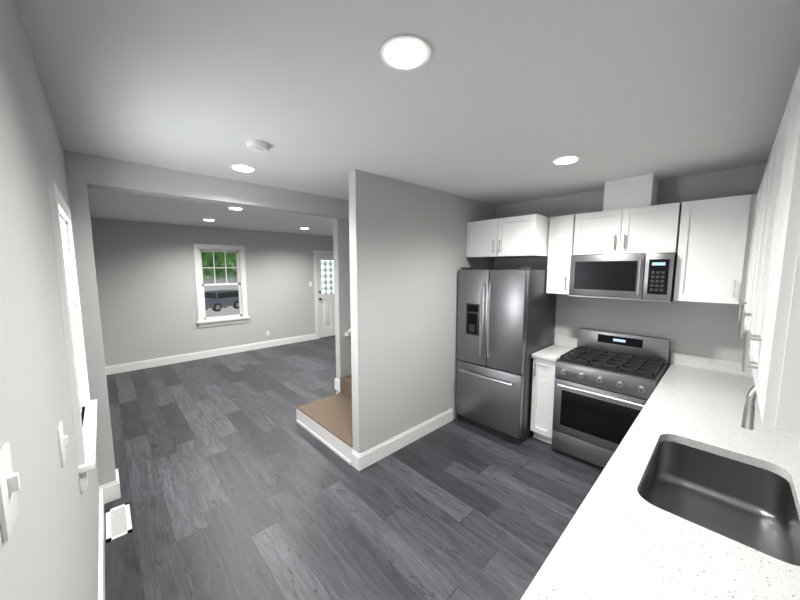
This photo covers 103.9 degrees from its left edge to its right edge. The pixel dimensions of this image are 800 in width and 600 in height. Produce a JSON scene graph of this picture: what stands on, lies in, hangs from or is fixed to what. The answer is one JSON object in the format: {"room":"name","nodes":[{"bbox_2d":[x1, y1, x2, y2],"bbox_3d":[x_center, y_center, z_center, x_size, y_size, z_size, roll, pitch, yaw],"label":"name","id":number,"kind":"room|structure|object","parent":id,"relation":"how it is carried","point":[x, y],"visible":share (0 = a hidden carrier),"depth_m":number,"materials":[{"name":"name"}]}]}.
{"room":"kitchen","nodes":[
{"label":"kitchen","id":0,"kind":"room"},
{"bbox_2d":[0,0,98,599],"bbox_3d":[-2.475,0.256,2.391,0.100,2.580,7.560,-6,8,-43],"label":"wall","id":1,"kind":"structure","parent":0,"point":[49,549],"depth_m":0.79,"materials":[{"name":"grey paint"}]},
{"bbox_2d":[0,442,20,542],"bbox_3d":[-0.584,0.283,0.470,0.016,0.120,0.074,-6,8,-43],"label":"light switch","id":2,"kind":"object","parent":1,"relation":"attached to","point":[10,485],"visible":1,"depth_m":0.46,"materials":[{"name":"white plastic"}]},
{"bbox_2d":[57,421,68,467],"bbox_3d":[-1.038,0.443,0.969,0.016,0.120,0.074,-6,8,-43],"label":"light switch","id":3,"kind":"object","parent":1,"relation":"attached to","point":[63,440],"visible":1,"depth_m":0.95,"materials":[{"name":"white plastic"}]},
{"bbox_2d":[47,181,97,490],"bbox_3d":[-1.670,0.148,1.562,0.150,1.275,0.910,-6,8,-43],"label":"window","id":4,"kind":"structure","parent":1,"relation":"in","point":[68,287],"depth_m":1.41,"materials":[{"name":"white wood"}]},
{"bbox_2d":[98,469,120,599],"bbox_3d":[-2.670,1.430,2.873,0.111,0.145,6.539,-6,8,-43],"label":"baseboard","id":5,"kind":"structure","parent":1,"relation":"attached to","point":[109,492],"depth_m":2.10,"materials":[{"name":"white wood"}]},
{"bbox_2d":[64,150,348,218],"bbox_3d":[-1.490,-1.002,2.985,2.320,0.200,0.170,-6,8,-43],"label":"header","id":6,"kind":"object","parent":1,"relation":"attached to","point":[99,172],"visible":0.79,"depth_m":2.63,"materials":[{"name":"grey paint"}]},
{"bbox_2d":[67,181,115,485],"bbox_3d":[-2.298,0.360,2.356,0.095,2.380,0.170,-6,8,-43],"label":"pillar","id":7,"kind":"structure","parent":0,"point":[85,266],"depth_m":2.28,"materials":[{"name":"grey paint"}]},
{"bbox_2d":[91,218,333,365],"bbox_3d":[-3.152,-0.208,6.878,5.320,2.580,0.120,-6,8,-43],"label":"wall","id":8,"kind":"structure","parent":0,"point":[146,283],"depth_m":5.88,"materials":[{"name":"grey paint"}]},
{"bbox_2d":[105,334,315,374],"bbox_3d":[-3.105,1.008,6.954,5.120,0.145,0.016,-6,8,-43],"label":"baseboard","id":9,"kind":"structure","parent":8,"relation":"attached to","point":[126,367],"depth_m":6.17,"materials":[{"name":"white wood"}]},
{"bbox_2d":[193,244,249,327],"bbox_3d":[-3.623,-0.302,6.374,0.970,1.620,0.185,-6,8,-43],"label":"window","id":10,"kind":"structure","parent":8,"relation":"in","point":[240,317],"depth_m":6.36,"materials":[{"name":"white wood"}]},
{"bbox_2d":[313,250,333,338],"bbox_3d":[-1.746,-0.151,8.125,1.020,2.210,0.020,-6,8,-43],"label":"trim","id":11,"kind":"structure","parent":8,"relation":"attached to","point":[315,252],"depth_m":7.80,"materials":[{"name":"white wood"}]},
{"bbox_2d":[317,255,334,337],"bbox_3d":[-1.764,-0.111,8.148,0.828,2.102,0.118,-6,8,-43],"label":"front door","id":12,"kind":"structure","parent":8,"relation":"in","point":[326,295],"depth_m":8.06,"materials":[{"name":"white wood"}]},
{"bbox_2d":[333,218,351,393],"bbox_3d":[0.266,-0.014,5.001,2.950,2.580,0.100,-6,8,-43],"label":"wall","id":13,"kind":"structure","parent":0,"point":[341,248],"depth_m":4.00,"materials":[{"name":"grey paint"}]},
{"bbox_2d":[345,328,350,335],"bbox_3d":[0.199,-0.625,4.748,2.433,2.016,0.082,-6,8,-43],"label":"handrail","id":14,"kind":"object","parent":13,"relation":"attached to","point":[348,332],"visible":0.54,"depth_m":4.02,"materials":[{"name":"white wood"}]},
{"bbox_2d":[335,378,452,470],"bbox_3d":[0.429,1.174,4.428,3.466,0.335,1.362,-6,8,-43],"label":"baseboard","id":15,"kind":"structure","parent":13,"relation":"attached to","point":[365,459],"depth_m":3.11,"materials":[{"name":"white wood"}]},
{"bbox_2d":[104,336,603,599],"bbox_3d":[-0.546,1.383,4.275,5.320,0.050,7.660,-6,8,-43],"label":"floor","id":16,"kind":"structure","parent":0,"point":[237,481],"depth_m":2.44,"materials":[{"name":"grey wood"}]},
{"bbox_2d":[106,502,131,542],"bbox_3d":[-1.996,1.566,2.222,0.130,0.007,0.360,-6,8,-43],"label":"floor vent","id":17,"kind":"object","parent":16,"relation":"in","point":[118,522],"visible":1,"depth_m":2.21,"materials":[{"name":"white metal"}]},
{"bbox_2d":[296,375,352,464],"bbox_3d":[0.269,0.295,4.174,3.022,2.135,1.105,-6,8,-43],"label":"stairs","id":18,"kind":"structure","parent":16,"relation":"on","point":[327,421],"depth_m":3.40,"materials":[{"name":"white"}]},
{"bbox_2d":[456,267,555,443],"bbox_3d":[1.186,0.528,3.586,0.866,1.792,0.780,-6,8,-43],"label":"refrigerator","id":19,"kind":"object","parent":16,"relation":"on","point":[506,326],"visible":0.98,"depth_m":3.26,"materials":[{"name":"silver metal"}]},
{"bbox_2d":[530,358,555,443],"bbox_3d":[1.641,1.011,3.349,0.648,0.880,0.220,-6,8,-43],"label":"base cabinet","id":20,"kind":"object","parent":16,"relation":"on","point":[542,401],"visible":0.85,"depth_m":3.16,"materials":[{"name":"white wood"}]},
{"bbox_2d":[532,335,576,362],"bbox_3d":[1.648,0.503,3.306,0.634,0.140,0.240,-6,8,-43],"label":"countertop","id":21,"kind":"structure","parent":20,"relation":"on","point":[562,345],"depth_m":3.35,"materials":[{"name":"stone"}]},
{"bbox_2d":[552,328,670,467],"bbox_3d":[1.946,0.921,2.933,0.712,1.145,0.750,-6,8,-43],"label":"gas range","id":22,"kind":"object","parent":16,"relation":"on","point":[606,383],"visible":0.92,"depth_m":2.81,"materials":[{"name":"silver metal"}]},
{"bbox_3d":[1.604,1.192,1.618,3.095,0.875,0.684,-6,8,-43],"label":"sink","id":23,"kind":"object","parent":16,"relation":"on","visible":0},
{"bbox_2d":[521,363,799,599],"bbox_3d":[1.599,0.733,1.565,3.119,0.040,0.689,-6,8,-43],"label":"countertop","id":24,"kind":"structure","parent":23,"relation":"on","point":[621,538],"depth_m":1.05,"materials":[{"name":"stone"}]},
{"bbox_2d":[638,441,799,565],"bbox_3d":[1.295,0.893,1.298,0.778,0.219,0.498,-6,8,-43],"label":"sink","id":25,"kind":"object","parent":24,"relation":"in","point":[751,506],"visible":0.46,"depth_m":1.47,"materials":[{"name":"silver metal"}]},
{"bbox_2d":[741,385,756,429],"bbox_3d":[1.432,0.513,1.151,0.111,0.482,0.247,-6,8,-43],"label":"faucet","id":26,"kind":"object","parent":24,"relation":"on","point":[748,418],"visible":0.44,"depth_m":1.19,"materials":[{"name":"silver metal"}]},
{"bbox_2d":[16,0,799,236],"bbox_3d":[-0.546,-1.233,4.005,5.320,0.050,7.660,-6,8,-43],"label":"ceiling","id":27,"kind":"structure","parent":0,"point":[497,102],"depth_m":1.41,"materials":[{"name":"white paint"}]},
{"bbox_2d":[227,207,242,209],"bbox_3d":[-2.190,-1.219,4.172,0.190,0.013,0.190,-6,8,-43],"label":"recessed light","id":28,"kind":"object","parent":27,"relation":"in","point":[236,208],"visible":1,"depth_m":4.14,"materials":[{"name":"white plastic"}]},
{"bbox_2d":[229,164,255,171],"bbox_3d":[-1.245,-1.045,2.486,0.190,0.013,0.190,-6,8,-43],"label":"recessed light","id":29,"kind":"object","parent":27,"relation":"in","point":[243,167],"visible":0.96,"depth_m":2.46,"materials":[{"name":"white plastic"}]},
{"bbox_2d":[246,139,268,152],"bbox_3d":[-0.912,-0.980,2.007,0.136,0.044,0.136,-6,8,-43],"label":"smoke detector","id":30,"kind":"object","parent":27,"relation":"attached to","point":[257,146],"visible":1,"depth_m":1.97,"materials":[{"name":"white plastic"}]},
{"bbox_2d":[380,33,430,70],"bbox_3d":[0.020,-0.907,1.157,0.190,0.013,0.190,-6,8,-43],"label":"recessed light","id":31,"kind":"object","parent":27,"relation":"in","point":[405,52],"visible":1,"depth_m":1.14,"materials":[{"name":"white plastic"}]},
{"bbox_2d":[552,155,580,164],"bbox_3d":[1.218,-1.025,2.300,0.190,0.013,0.190,-6,8,-43],"label":"recessed light","id":32,"kind":"object","parent":27,"relation":"in","point":[565,159],"visible":0.98,"depth_m":2.28,"materials":[{"name":"white plastic"}]},
{"bbox_2d":[348,169,495,453],"bbox_3d":[0.894,0.099,3.908,3.550,2.580,0.100,-6,8,-43],"label":"wall","id":33,"kind":"structure","parent":0,"point":[409,259],"depth_m":3.01,"materials":[{"name":"grey paint"}]},
{"bbox_2d":[494,164,766,367],"bbox_3d":[2.106,0.159,3.322,0.100,2.580,2.620,-6,8,-43],"label":"wall","id":34,"kind":"structure","parent":0,"point":[707,329],"depth_m":2.86,"materials":[{"name":"grey paint"}]},
{"bbox_2d":[466,214,549,257],"bbox_3d":[1.266,-0.689,3.552,0.682,0.400,0.794,-6,8,-43],"label":"upper cabinet","id":35,"kind":"object","parent":34,"relation":"attached to","point":[525,236],"visible":1,"depth_m":3.27,"materials":[{"name":"white wood"}]},
{"bbox_2d":[546,214,575,293],"bbox_3d":[1.736,-0.466,3.296,0.382,0.790,0.228,-6,8,-43],"label":"upper cabinet","id":36,"kind":"object","parent":34,"relation":"attached to","point":[561,241],"visible":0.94,"depth_m":3.19,"materials":[{"name":"white wood"}]},
{"bbox_2d":[569,253,677,301],"bbox_3d":[2.061,-0.221,2.922,0.458,0.398,0.766,-6,8,-43],"label":"microwave","id":37,"kind":"object","parent":34,"relation":"attached to","point":[646,277],"visible":1,"depth_m":2.74,"materials":[{"name":"grey metal"}]},
{"bbox_2d":[573,202,681,254],"bbox_3d":[2.088,-0.623,2.906,0.382,0.398,0.762,-6,8,-43],"label":"upper cabinet","id":38,"kind":"object","parent":34,"relation":"attached to","point":[647,229],"visible":0.98,"depth_m":2.76,"materials":[{"name":"white wood"}]},
{"bbox_2d":[603,174,658,210],"bbox_3d":[2.125,-0.957,2.886,0.309,0.268,0.350,-6,8,-43],"label":"chase","id":39,"kind":"object","parent":34,"relation":"attached to","point":[636,191],"visible":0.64,"depth_m":2.77,"materials":[{"name":"white paint"}]},
{"bbox_2d":[670,352,752,376],"bbox_3d":[1.597,0.663,1.560,3.119,0.100,0.697,-6,8,-43],"label":"backsplash","id":40,"kind":"structure","parent":34,"relation":"attached to","point":[726,366],"depth_m":2.68,"materials":[{"name":"stone"}]},
{"bbox_2d":[673,194,756,304],"bbox_3d":[2.594,-0.373,2.395,0.382,0.790,0.681,-6,8,-43],"label":"upper cabinet","id":41,"kind":"object","parent":34,"relation":"attached to","point":[714,247],"visible":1,"depth_m":2.39,"materials":[{"name":"white wood"}]},
{"bbox_3d":[1.599,0.401,0.983,4.070,2.580,0.100,-6,8,-43],"label":"wall","id":42,"kind":"structure","parent":0,"visible":0},
{"bbox_2d":[737,66,799,434],"bbox_3d":[1.794,-0.210,1.399,2.228,0.910,0.322,-6,8,-43],"label":"upper cabinet","id":43,"kind":"object","parent":42,"relation":"attached to","point":[769,316],"visible":1,"depth_m":0.91,"materials":[{"name":"white wood"}]},
{"label":"outside","id":44,"kind":"structure","parent":0,"visible":0},
{"bbox_2d":[205,306,238,316],"bbox_3d":[-6.023,0.638,10.466,16.000,0.280,8.875,-6,8,-43],"label":"ground","id":45,"kind":"structure","parent":44,"point":[229,309],"depth_m":11.02,"materials":[{"name":"white concrete"}]},
{"bbox_2d":[204,290,238,311],"bbox_3d":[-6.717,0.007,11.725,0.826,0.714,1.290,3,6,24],"label":"car","id":46,"kind":"object","parent":45,"relation":"on","point":[218,305],"depth_m":11.42,"materials":[{"name":"grey paint"}]},
{"bbox_2d":[201,251,318,298],"bbox_3d":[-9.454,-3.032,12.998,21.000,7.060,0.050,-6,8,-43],"label":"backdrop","id":47,"kind":"structure","parent":44,"point":[231,272],"depth_m":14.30,"materials":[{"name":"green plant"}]}
]}

